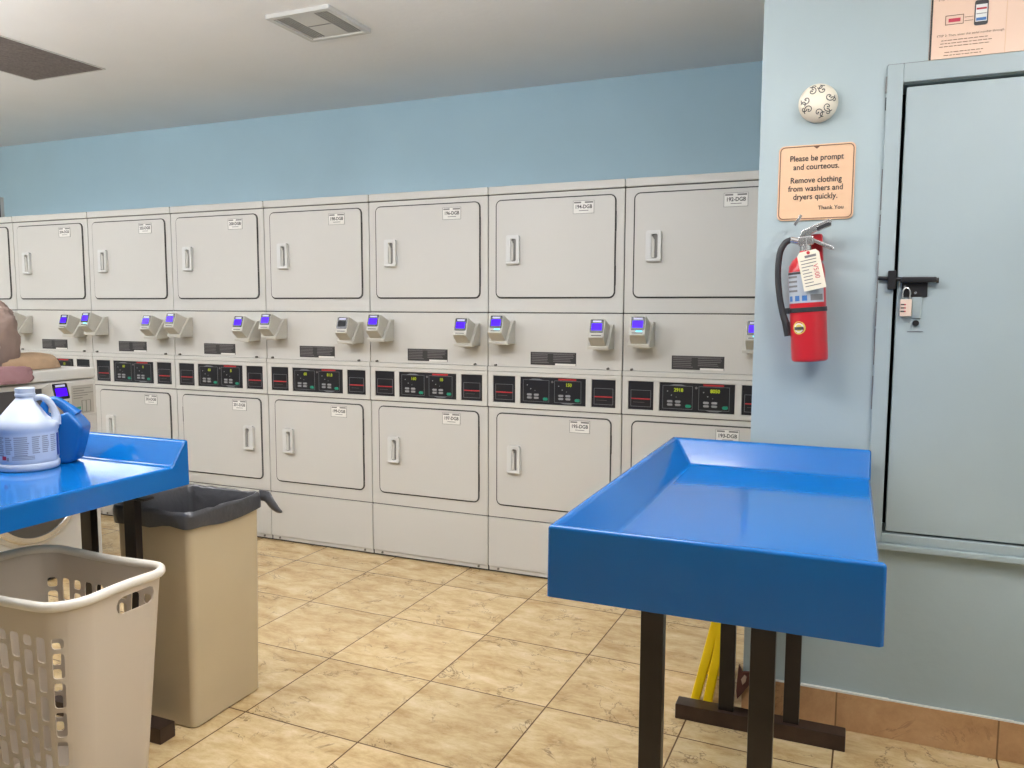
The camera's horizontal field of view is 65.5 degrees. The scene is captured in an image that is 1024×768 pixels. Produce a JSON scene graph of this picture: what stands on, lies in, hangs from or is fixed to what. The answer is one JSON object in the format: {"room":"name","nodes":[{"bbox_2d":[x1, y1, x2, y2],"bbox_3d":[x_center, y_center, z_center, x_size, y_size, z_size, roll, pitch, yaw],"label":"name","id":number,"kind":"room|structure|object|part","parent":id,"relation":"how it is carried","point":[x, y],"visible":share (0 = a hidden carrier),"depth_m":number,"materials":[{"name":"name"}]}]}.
{"room":"laundry","nodes":[
{"label":"laundry","id":0,"kind":"room"},
{"bbox_2d":[0,61,762,216],"bbox_3d":[-1.373,-0.477,5.364,6.567,2.600,0.100,2,6,23],"label":"wall","id":1,"kind":"structure","parent":0,"point":[705,120],"depth_m":4.87,"materials":[{"name":"paint"}]},
{"bbox_2d":[0,197,4,216],"bbox_3d":[-4.218,-1.383,6.413,0.326,0.226,0.047,2,6,23],"label":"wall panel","id":2,"kind":"object","parent":1,"relation":"attached to","point":[2,214],"visible":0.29,"depth_m":6.35,"materials":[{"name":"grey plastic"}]},
{"bbox_2d":[0,0,764,146],"bbox_3d":[-1.701,-1.528,2.252,8.300,0.080,5.880,2,6,23],"label":"ceiling","id":3,"kind":"structure","parent":0,"point":[167,63],"depth_m":3.93,"materials":[{"name":"paint"}]},
{"bbox_2d":[0,35,105,80],"bbox_3d":[-2.618,-1.643,3.876,0.550,0.005,1.030,2,6,23],"label":"ceiling vent","id":4,"kind":"object","parent":3,"relation":"in","point":[17,58],"visible":1,"depth_m":4.13,"materials":[{"name":"grey metal"}]},
{"bbox_2d":[265,4,370,41],"bbox_3d":[-0.855,-1.598,3.537,0.330,0.018,0.330,2,6,23],"label":"ceiling vent","id":5,"kind":"object","parent":3,"relation":"in","point":[324,22],"visible":1,"depth_m":3.52,"materials":[{"name":"grey metal"}]},
{"bbox_2d":[47,514,1023,767],"bbox_3d":[-1.710,1.130,2.505,8.300,0.060,5.880,2,6,23],"label":"floor","id":6,"kind":"structure","parent":0,"point":[366,660],"depth_m":2.88,"materials":[{"name":"beige tile"}]},
{"bbox_2d":[0,217,17,312],"bbox_3d":[-3.484,-0.176,5.688,0.684,1.925,0.850,2,6,23],"label":"dryer","id":7,"kind":"object","parent":6,"relation":"on","point":[8,290],"visible":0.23,"depth_m":5.26,"materials":[{"name":"grey metal"}]},
{"bbox_3d":[-3.587,-0.809,5.374,0.606,0.475,0.017,2,6,23],"label":"door","id":8,"kind":"part","parent":7,"relation":"part of","materials":[{"name":"grey metal"}]},
{"bbox_2d":[0,366,101,579],"bbox_3d":[-2.545,0.445,3.921,0.805,1.031,0.686,2,6,23],"label":"washing machine","id":9,"kind":"object","parent":6,"relation":"on","point":[75,385],"visible":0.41,"depth_m":3.88,"materials":[{"name":"grey metal"}]},
{"bbox_2d":[0,300,20,365],"bbox_3d":[-2.522,-0.240,3.748,0.321,0.366,0.369,2,6,23],"label":"heap","id":10,"kind":"object","parent":9,"relation":"on","point":[10,339],"visible":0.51,"depth_m":3.75,"materials":[{"name":"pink fabric"}]},
{"bbox_2d":[0,366,33,384],"bbox_3d":[-2.352,-0.038,3.642,0.138,0.082,0.327,2,6,23],"label":"cloth","id":11,"kind":"object","parent":9,"relation":"on","point":[9,375],"visible":1,"depth_m":3.67,"materials":[{"name":"fabric"}]},
{"bbox_2d":[2,352,60,369],"bbox_3d":[-2.417,-0.112,3.894,0.234,0.082,0.393,2,6,23],"label":"cloth","id":12,"kind":"object","parent":9,"relation":"on","point":[35,360],"visible":0.64,"depth_m":3.88,"materials":[{"name":"fabric"}]},
{"bbox_3d":[-2.255,0.515,3.773,0.060,0.524,0.527,2,6,23],"label":"door","id":13,"kind":"part","parent":9,"relation":"part of","materials":[{"name":"white metal"}]},
{"bbox_3d":[-2.276,0.092,3.773,0.029,0.182,0.682,2,6,23],"label":"control panel","id":14,"kind":"part","parent":9,"relation":"part of","materials":[{"name":"white metal"}]},
{"bbox_2d":[12,212,101,513],"bbox_3d":[-2.852,-0.149,5.421,0.684,1.925,0.850,2,6,23],"label":"dryer","id":15,"kind":"object","parent":6,"relation":"on","point":[52,262],"visible":0.37,"depth_m":5.11,"materials":[{"name":"grey metal"}]},
{"bbox_3d":[-3.154,-0.784,5.173,0.071,0.138,0.023,2,6,23],"label":"door handle","id":16,"kind":"part","parent":15,"relation":"part of","materials":[{"name":"grey plastic"}]},
{"bbox_3d":[-2.956,-0.781,5.107,0.606,0.475,0.017,2,6,23],"label":"door","id":17,"kind":"part","parent":15,"relation":"part of","materials":[{"name":"grey metal"}]},
{"bbox_3d":[-2.958,-0.332,5.151,0.682,0.286,0.036,2,6,23],"label":"service panel","id":18,"kind":"part","parent":15,"relation":"part of","materials":[{"name":"white metal"}]},
{"bbox_3d":[-2.958,-0.101,5.177,0.682,0.176,0.028,2,6,23],"label":"control panel","id":19,"kind":"part","parent":15,"relation":"part of","materials":[{"name":"white metal"}]},
{"bbox_2d":[0,545,165,767],"bbox_3d":[-1.264,0.815,2.217,0.554,0.625,0.374,2,6,23],"label":"laundry basket","id":20,"kind":"object","parent":6,"relation":"on","point":[106,666],"visible":1,"depth_m":2.11,"materials":[{"name":"beige plastic"}]},
{"bbox_2d":[0,432,188,744],"bbox_3d":[-1.529,0.674,2.162,0.650,0.915,1.187,2,6,23],"label":"folding table","id":21,"kind":"object","parent":6,"relation":"on","point":[112,469],"visible":0.7,"depth_m":2.43,"materials":[{"name":"blue plastic"}]},
{"bbox_2d":[0,387,60,472],"bbox_3d":[-1.504,0.136,2.474,0.182,0.251,0.176,-3,6,-29],"label":"jug","id":22,"kind":"object","parent":21,"relation":"on","point":[29,437],"visible":1,"depth_m":2.42,"materials":[{"name":"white plastic"}]},
{"bbox_3d":[-1.458,0.079,2.494,0.077,0.098,0.033,-3,6,-29],"label":"handle","id":23,"kind":"part","parent":22,"relation":"part of","materials":[{"name":"white plastic"}]},
{"bbox_2d":[40,396,90,462],"bbox_3d":[-1.472,0.146,2.570,0.188,0.214,0.086,0,5,-7],"label":"detergent jug","id":24,"kind":"object","parent":21,"relation":"on","point":[74,428],"visible":0.6,"depth_m":2.54,"materials":[{"name":"blue plastic"}]},
{"bbox_3d":[-1.457,0.079,2.567,0.127,0.081,0.047,0,5,-7],"label":"handle","id":25,"kind":"part","parent":24,"relation":"part of","materials":[{"name":"blue plastic"}]},
{"bbox_3d":[-1.341,0.687,2.546,0.047,0.728,0.026,2,6,23],"label":"leg","id":26,"kind":"part","parent":21,"relation":"part of","materials":[{"name":"metal"}]},
{"bbox_2d":[0,432,188,533],"bbox_3d":[-1.548,0.289,2.134,0.607,0.144,1.187,2,6,23],"label":"tabletop","id":27,"kind":"object","parent":21,"relation":"on","point":[112,469],"depth_m":2.37,"materials":[{"name":"blue plastic"}]},
{"bbox_3d":[-1.166,0.694,2.472,0.047,0.728,0.026,2,6,23],"label":"leg","id":28,"kind":"part","parent":21,"relation":"part of","materials":[{"name":"metal"}]},
{"bbox_3d":[-1.489,0.381,2.057,0.440,0.009,1.000,2,6,23],"label":"under frame","id":29,"kind":"part","parent":21,"relation":"part of","materials":[{"name":"metal"}]},
{"bbox_2d":[79,207,178,515],"bbox_3d":[-2.221,-0.121,5.154,0.684,1.925,0.850,2,6,23],"label":"dryer","id":30,"kind":"object","parent":6,"relation":"on","point":[130,250],"visible":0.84,"depth_m":4.86,"materials":[{"name":"grey metal"}]},
{"bbox_3d":[-2.523,-0.757,4.906,0.071,0.138,0.023,2,6,23],"label":"door handle","id":31,"kind":"part","parent":30,"relation":"part of","materials":[{"name":"grey plastic"}]},
{"bbox_3d":[-2.327,0.713,4.988,0.682,0.276,0.021,2,6,23],"label":"access panel","id":32,"kind":"part","parent":30,"relation":"part of","materials":[{"name":"grey metal"}]},
{"bbox_3d":[-2.518,0.264,5.000,0.071,0.138,0.023,2,6,23],"label":"door handle","id":33,"kind":"part","parent":30,"relation":"part of","materials":[{"name":"grey plastic"}]},
{"bbox_3d":[-2.325,-0.754,4.840,0.606,0.475,0.017,2,6,23],"label":"door","id":34,"kind":"part","parent":30,"relation":"part of","materials":[{"name":"grey metal"}]},
{"bbox_3d":[-2.327,-0.305,4.884,0.682,0.286,0.036,2,6,23],"label":"service panel","id":35,"kind":"part","parent":30,"relation":"part of","materials":[{"name":"white metal"}]},
{"bbox_3d":[-2.326,-0.074,4.910,0.682,0.176,0.028,2,6,23],"label":"control panel","id":36,"kind":"part","parent":30,"relation":"part of","materials":[{"name":"white metal"}]},
{"bbox_3d":[-2.329,0.276,4.939,0.594,0.470,0.017,2,6,23],"label":"door","id":37,"kind":"part","parent":30,"relation":"part of","materials":[{"name":"grey metal"}]},
{"bbox_2d":[119,509,257,727],"bbox_3d":[-1.080,0.737,2.695,0.326,0.692,0.328,2,6,23],"label":"trash can","id":38,"kind":"object","parent":6,"relation":"on","point":[206,662],"visible":0.8,"depth_m":2.56,"materials":[{"name":"beige plastic"}]},
{"bbox_2d":[112,484,281,529],"bbox_3d":[-1.043,0.609,2.670,0.416,0.477,0.348,2,6,23],"label":"trash bag","id":39,"kind":"object","parent":38,"relation":"in","point":[192,506],"visible":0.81,"depth_m":2.70,"materials":[{"name":"grey plastic"}]},
{"bbox_2d":[164,201,272,538],"bbox_3d":[-1.590,-0.094,4.887,0.684,1.925,0.850,2,6,23],"label":"dryer","id":40,"kind":"object","parent":6,"relation":"on","point":[218,250],"visible":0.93,"depth_m":4.61,"materials":[{"name":"white metal"}]},
{"bbox_3d":[-1.891,-0.729,4.639,0.071,0.138,0.023,2,6,23],"label":"door handle","id":41,"kind":"part","parent":40,"relation":"part of","materials":[{"name":"grey plastic"}]},
{"bbox_3d":[-1.693,-0.727,4.573,0.606,0.475,0.017,2,6,23],"label":"door","id":42,"kind":"part","parent":40,"relation":"part of","materials":[{"name":"grey metal"}]},
{"bbox_3d":[-1.696,-0.277,4.617,0.682,0.286,0.036,2,6,23],"label":"service panel","id":43,"kind":"part","parent":40,"relation":"part of","materials":[{"name":"white metal"}]},
{"bbox_3d":[-1.695,-0.046,4.643,0.682,0.176,0.028,2,6,23],"label":"control panel","id":44,"kind":"part","parent":40,"relation":"part of","materials":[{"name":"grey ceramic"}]},
{"bbox_3d":[-1.699,0.303,4.673,0.592,0.470,0.017,2,6,23],"label":"door","id":45,"kind":"part","parent":40,"relation":"part of","materials":[{"name":"grey metal"}]},
{"bbox_3d":[-1.696,0.740,4.721,0.682,0.276,0.021,2,6,23],"label":"access panel","id":46,"kind":"part","parent":40,"relation":"part of","materials":[{"name":"white metal"}]},
{"bbox_3d":[-1.511,0.308,4.574,0.071,0.138,0.023,2,6,23],"label":"door handle","id":47,"kind":"part","parent":40,"relation":"part of","materials":[{"name":"white plastic"}]},
{"bbox_2d":[258,195,373,553],"bbox_3d":[-0.958,-0.066,4.620,0.684,1.925,0.850,2,6,23],"label":"dryer","id":48,"kind":"object","parent":6,"relation":"on","point":[313,325],"visible":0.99,"depth_m":4.35,"materials":[{"name":"grey metal"}]},
{"bbox_3d":[-1.260,-0.702,4.372,0.071,0.138,0.023,2,6,23],"label":"door handle","id":49,"kind":"part","parent":48,"relation":"part of","materials":[{"name":"grey plastic"}]},
{"bbox_3d":[-1.256,0.319,4.466,0.071,0.138,0.023,2,6,23],"label":"door handle","id":50,"kind":"part","parent":48,"relation":"part of","materials":[{"name":"grey plastic"}]},
{"bbox_3d":[-1.062,-0.699,4.306,0.606,0.475,0.017,2,6,23],"label":"door","id":51,"kind":"part","parent":48,"relation":"part of","materials":[{"name":"grey metal"}]},
{"bbox_3d":[-1.064,-0.250,4.350,0.682,0.286,0.036,2,6,23],"label":"service panel","id":52,"kind":"part","parent":48,"relation":"part of","materials":[{"name":"white metal"}]},
{"bbox_3d":[-1.063,-0.019,4.376,0.682,0.176,0.028,2,6,23],"label":"control panel","id":53,"kind":"part","parent":48,"relation":"part of","materials":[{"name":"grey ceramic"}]},
{"bbox_3d":[-1.066,0.331,4.405,0.594,0.470,0.017,2,6,23],"label":"door","id":54,"kind":"part","parent":48,"relation":"part of","materials":[{"name":"grey metal"}]},
{"bbox_3d":[-1.065,0.768,4.454,0.682,0.276,0.021,2,6,23],"label":"access panel","id":55,"kind":"part","parent":48,"relation":"part of","materials":[{"name":"white metal"}]},
{"bbox_2d":[366,187,488,569],"bbox_3d":[-0.327,-0.039,4.353,0.684,1.925,0.850,2,6,23],"label":"dryer","id":56,"kind":"object","parent":6,"relation":"on","point":[427,326],"visible":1,"depth_m":4.08,"materials":[{"name":"grey metal"}]},
{"bbox_3d":[-0.628,-0.674,4.105,0.071,0.138,0.023,2,6,23],"label":"door handle","id":57,"kind":"part","parent":56,"relation":"part of","materials":[{"name":"grey plastic"}]},
{"bbox_3d":[-0.624,0.346,4.199,0.071,0.138,0.023,2,6,23],"label":"door handle","id":58,"kind":"part","parent":56,"relation":"part of","materials":[{"name":"grey plastic"}]},
{"bbox_3d":[-0.430,-0.671,4.040,0.606,0.475,0.017,2,6,23],"label":"door","id":59,"kind":"part","parent":56,"relation":"part of","materials":[{"name":"grey metal"}]},
{"bbox_3d":[-0.433,-0.222,4.083,0.682,0.286,0.036,2,6,23],"label":"service panel","id":60,"kind":"part","parent":56,"relation":"part of","materials":[{"name":"white metal"}]},
{"bbox_3d":[-0.435,0.358,4.138,0.594,0.470,0.017,2,6,23],"label":"door","id":61,"kind":"part","parent":56,"relation":"part of","materials":[{"name":"grey metal"}]},
{"bbox_3d":[-0.432,0.009,4.109,0.682,0.176,0.028,2,6,23],"label":"control panel","id":62,"kind":"part","parent":56,"relation":"part of","materials":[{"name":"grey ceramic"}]},
{"bbox_3d":[-0.433,0.795,4.188,0.682,0.276,0.021,2,6,23],"label":"access panel","id":63,"kind":"part","parent":56,"relation":"part of","materials":[{"name":"white metal"}]},
{"bbox_2d":[488,179,625,578],"bbox_3d":[0.304,-0.011,4.087,0.684,1.925,0.850,2,6,23],"label":"dryer","id":64,"kind":"object","parent":6,"relation":"on","point":[557,250],"visible":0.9,"depth_m":3.81,"materials":[{"name":"white metal"}]},
{"bbox_3d":[0.003,-0.647,3.838,0.071,0.138,0.023,2,6,23],"label":"door handle","id":65,"kind":"part","parent":64,"relation":"part of","materials":[{"name":"grey plastic"}]},
{"bbox_3d":[0.007,0.374,3.933,0.071,0.138,0.023,2,6,23],"label":"door handle","id":66,"kind":"part","parent":64,"relation":"part of","materials":[{"name":"grey plastic"}]},
{"bbox_3d":[0.198,0.823,3.921,0.682,0.276,0.021,2,6,23],"label":"access panel","id":67,"kind":"part","parent":64,"relation":"part of","materials":[{"name":"white metal"}]},
{"bbox_3d":[0.197,0.386,3.871,0.594,0.470,0.017,2,6,23],"label":"door","id":68,"kind":"part","parent":64,"relation":"part of","materials":[{"name":"grey metal"}]},
{"bbox_3d":[0.199,0.036,3.842,0.682,0.176,0.028,2,6,23],"label":"control panel","id":69,"kind":"part","parent":64,"relation":"part of","materials":[{"name":"white metal"}]},
{"bbox_3d":[0.198,-0.195,3.817,0.682,0.286,0.036,2,6,23],"label":"service panel","id":70,"kind":"part","parent":64,"relation":"part of","materials":[{"name":"white metal"}]},
{"bbox_3d":[0.201,-0.644,3.773,0.606,0.475,0.017,2,6,23],"label":"door","id":71,"kind":"part","parent":64,"relation":"part of","materials":[{"name":"grey metal"}]},
{"bbox_2d":[621,170,758,473],"bbox_3d":[0.936,0.016,3.820,0.684,1.925,0.850,2,6,23],"label":"dryer","id":72,"kind":"object","parent":6,"relation":"on","point":[691,240],"visible":0.61,"depth_m":3.54,"materials":[{"name":"white metal"}]},
{"bbox_3d":[0.634,-0.619,3.571,0.071,0.138,0.023,2,6,23],"label":"door handle","id":73,"kind":"part","parent":72,"relation":"part of","materials":[{"name":"grey plastic"}]},
{"bbox_3d":[0.831,0.064,3.576,0.682,0.176,0.028,2,6,23],"label":"control panel","id":74,"kind":"part","parent":72,"relation":"part of","materials":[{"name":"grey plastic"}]},
{"bbox_3d":[0.830,-0.167,3.550,0.682,0.286,0.036,2,6,23],"label":"service panel","id":75,"kind":"part","parent":72,"relation":"part of","materials":[{"name":"grey metal"}]},
{"bbox_3d":[0.828,0.413,3.604,0.594,0.470,0.017,2,6,23],"label":"door","id":76,"kind":"part","parent":72,"relation":"part of","materials":[{"name":"grey metal"}]},
{"bbox_3d":[0.832,-0.617,3.506,0.606,0.475,0.017,2,6,23],"label":"door","id":77,"kind":"part","parent":72,"relation":"part of","materials":[{"name":"grey metal"}]},
{"bbox_2d":[691,622,720,701],"bbox_3d":[0.736,0.788,2.783,0.162,0.589,0.270,2,6,23],"label":"sign","id":78,"kind":"object","parent":6,"relation":"on","point":[710,660],"visible":0.34,"depth_m":2.68,"materials":[{"name":"yellow plastic"}]},
{"bbox_3d":[0.755,0.794,2.775,0.120,0.578,0.270,2,6,23],"label":"panel","id":79,"kind":"part","parent":78,"relation":"part of","materials":[{"name":"yellow plastic"}]},
{"bbox_2d":[547,437,886,767],"bbox_3d":[0.578,0.693,2.031,0.607,0.915,1.187,2,6,23],"label":"folding table","id":80,"kind":"object","parent":6,"relation":"on","point":[768,539],"visible":1,"depth_m":1.64,"materials":[{"name":"blue plastic"}]},
{"bbox_3d":[0.288,0.777,1.652,0.047,0.728,0.026,2,6,23],"label":"leg","id":81,"kind":"part","parent":80,"relation":"part of","materials":[{"name":"metal"}]},
{"bbox_2d":[547,437,886,646],"bbox_3d":[0.579,0.309,1.995,0.607,0.144,1.187,2,6,23],"label":"tabletop","id":82,"kind":"object","parent":80,"relation":"on","point":[782,538],"depth_m":1.63,"materials":[{"name":"blue plastic"}]},
{"bbox_3d":[0.694,0.694,2.541,0.047,0.728,0.026,2,6,23],"label":"leg","id":83,"kind":"part","parent":80,"relation":"part of","materials":[{"name":"metal"}]},
{"bbox_3d":[0.486,0.786,1.568,0.047,0.728,0.026,2,6,23],"label":"leg","id":84,"kind":"part","parent":80,"relation":"part of","materials":[{"name":"metal"}]},
{"bbox_3d":[0.876,0.702,2.464,0.047,0.728,0.026,2,6,23],"label":"leg","id":85,"kind":"part","parent":80,"relation":"part of","materials":[{"name":"metal"}]},
{"bbox_2d":[743,0,1023,722],"bbox_3d":[2.001,-0.237,2.959,1.933,2.600,1.710,2,6,23],"label":"wall","id":86,"kind":"structure","parent":0,"point":[954,632],"depth_m":2.44,"materials":[{"name":"blue paint"}]},
{"bbox_2d":[736,664,748,698],"bbox_3d":[0.775,0.995,2.654,0.052,0.121,0.014,2,6,23],"label":"trim","id":87,"kind":"structure","parent":86,"relation":"attached to","point":[743,676],"depth_m":2.65,"materials":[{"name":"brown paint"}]},
{"bbox_2d":[775,214,833,361],"bbox_3d":[0.894,-0.290,2.421,0.146,0.447,0.125,-2,6,-19],"label":"fire extinguisher","id":88,"kind":"object","parent":86,"relation":"attached to","point":[807,326],"visible":0.86,"depth_m":2.39,"materials":[{"name":"red metal"}]},
{"bbox_2d":[797,246,825,291],"bbox_3d":[0.893,-0.345,2.361,0.081,0.142,0.048,5,7,39],"label":"tag","id":89,"kind":"object","parent":88,"relation":"hanging from","point":[810,265],"visible":1,"depth_m":2.35,"materials":[{"name":"beige paper"}]},
{"bbox_3d":[0.906,-0.481,2.400,0.108,0.068,0.021,-2,4,23],"label":"squeeze lever","id":90,"kind":"part","parent":88,"relation":"part of","materials":[{"name":"silver metal"}]},
{"bbox_3d":[0.930,-0.421,2.396,0.072,0.042,0.020,-2,4,23],"label":"carry handle","id":91,"kind":"part","parent":88,"relation":"part of","materials":[{"name":"silver metal"}]},
{"bbox_2d":[777,142,855,220],"bbox_3d":[0.932,-0.619,2.443,0.220,0.228,0.006,2,6,23],"label":"notice sign","id":92,"kind":"object","parent":86,"relation":"attached to","point":[816,181],"visible":1,"depth_m":2.44,"materials":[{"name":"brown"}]},
{"bbox_2d":[798,84,838,122],"bbox_3d":[0.924,-0.851,2.403,0.114,0.114,0.045,2,6,23],"label":"dome","id":93,"kind":"object","parent":86,"relation":"attached to","point":[817,103],"visible":1,"depth_m":2.39,"materials":[{"name":"beige plastic"}]},
{"bbox_2d":[741,682,1023,764],"bbox_3d":[1.659,1.071,2.289,1.935,0.122,0.011,2,6,23],"label":"baseboard","id":94,"kind":"structure","parent":86,"relation":"attached to","point":[973,735],"depth_m":2.46,"materials":[{"name":"tile"}]},
{"bbox_2d":[776,679,1023,724],"bbox_3d":[1.617,1.004,2.300,1.838,0.008,0.012,2,6,23],"label":"trim","id":95,"kind":"structure","parent":86,"relation":"attached to","point":[777,680],"depth_m":2.48,"materials":[{"name":"white"}]},
{"bbox_2d":[870,51,1023,564],"bbox_3d":[1.491,-0.198,2.231,0.862,1.443,0.030,2,6,23],"label":"trim","id":96,"kind":"structure","parent":86,"relation":"attached to","point":[1011,62],"depth_m":2.36,"materials":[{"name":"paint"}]},
{"bbox_2d":[885,76,1023,544],"bbox_3d":[1.498,-0.194,2.252,0.745,1.323,0.048,2,6,23],"label":"door","id":97,"kind":"structure","parent":86,"relation":"in","point":[956,451],"depth_m":2.32,"materials":[{"name":"paint"}]},
{"bbox_2d":[878,270,938,296],"bbox_3d":[1.169,-0.296,2.351,0.161,0.078,0.030,2,6,23],"label":"bolt","id":98,"kind":"object","parent":97,"relation":"attached to","point":[918,286],"visible":1,"depth_m":2.35,"materials":[{"name":"black metal"}]},
{"bbox_2d":[899,287,911,315],"bbox_3d":[1.167,-0.244,2.357,0.031,0.087,0.018,2,6,23],"label":"padlock","id":99,"kind":"object","parent":98,"relation":"hanging from","point":[905,304],"visible":1,"depth_m":2.35,"materials":[{"name":"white metal"}]},
{"bbox_3d":[1.168,-0.308,2.349,0.161,0.023,0.017,2,6,23],"label":"rod","id":100,"kind":"part","parent":98,"relation":"part of","materials":[{"name":"black metal"}]},
{"bbox_3d":[1.198,-0.227,2.358,0.025,0.064,0.005,2,6,23],"label":"hasp plate","id":101,"kind":"part","parent":97,"relation":"part of","materials":[{"name":"paint"}]},
{"bbox_2d":[928,0,1023,60],"bbox_3d":[1.417,-1.183,2.183,0.464,0.522,0.007,2,6,23],"label":"poster","id":102,"kind":"object","parent":86,"relation":"attached to","point":[958,28],"visible":1,"depth_m":2.25,"materials":[{"name":"beige paper"}]},
{"bbox_2d":[945,14,971,24],"bbox_3d":[1.269,-1.035,2.258,0.070,0.026,0.001,2,6,23],"label":"picture","id":103,"kind":"object","parent":102,"relation":"attached to","point":[950,19],"depth_m":2.26,"materials":[{"name":"brown paper"}]},
{"bbox_2d":[974,0,988,24],"bbox_3d":[1.319,-1.044,2.236,0.034,0.068,0.003,2,6,23],"label":"picture","id":104,"kind":"object","parent":102,"relation":"attached to","point":[981,7],"depth_m":2.23,"materials":[{"name":"grey"}]}
]}

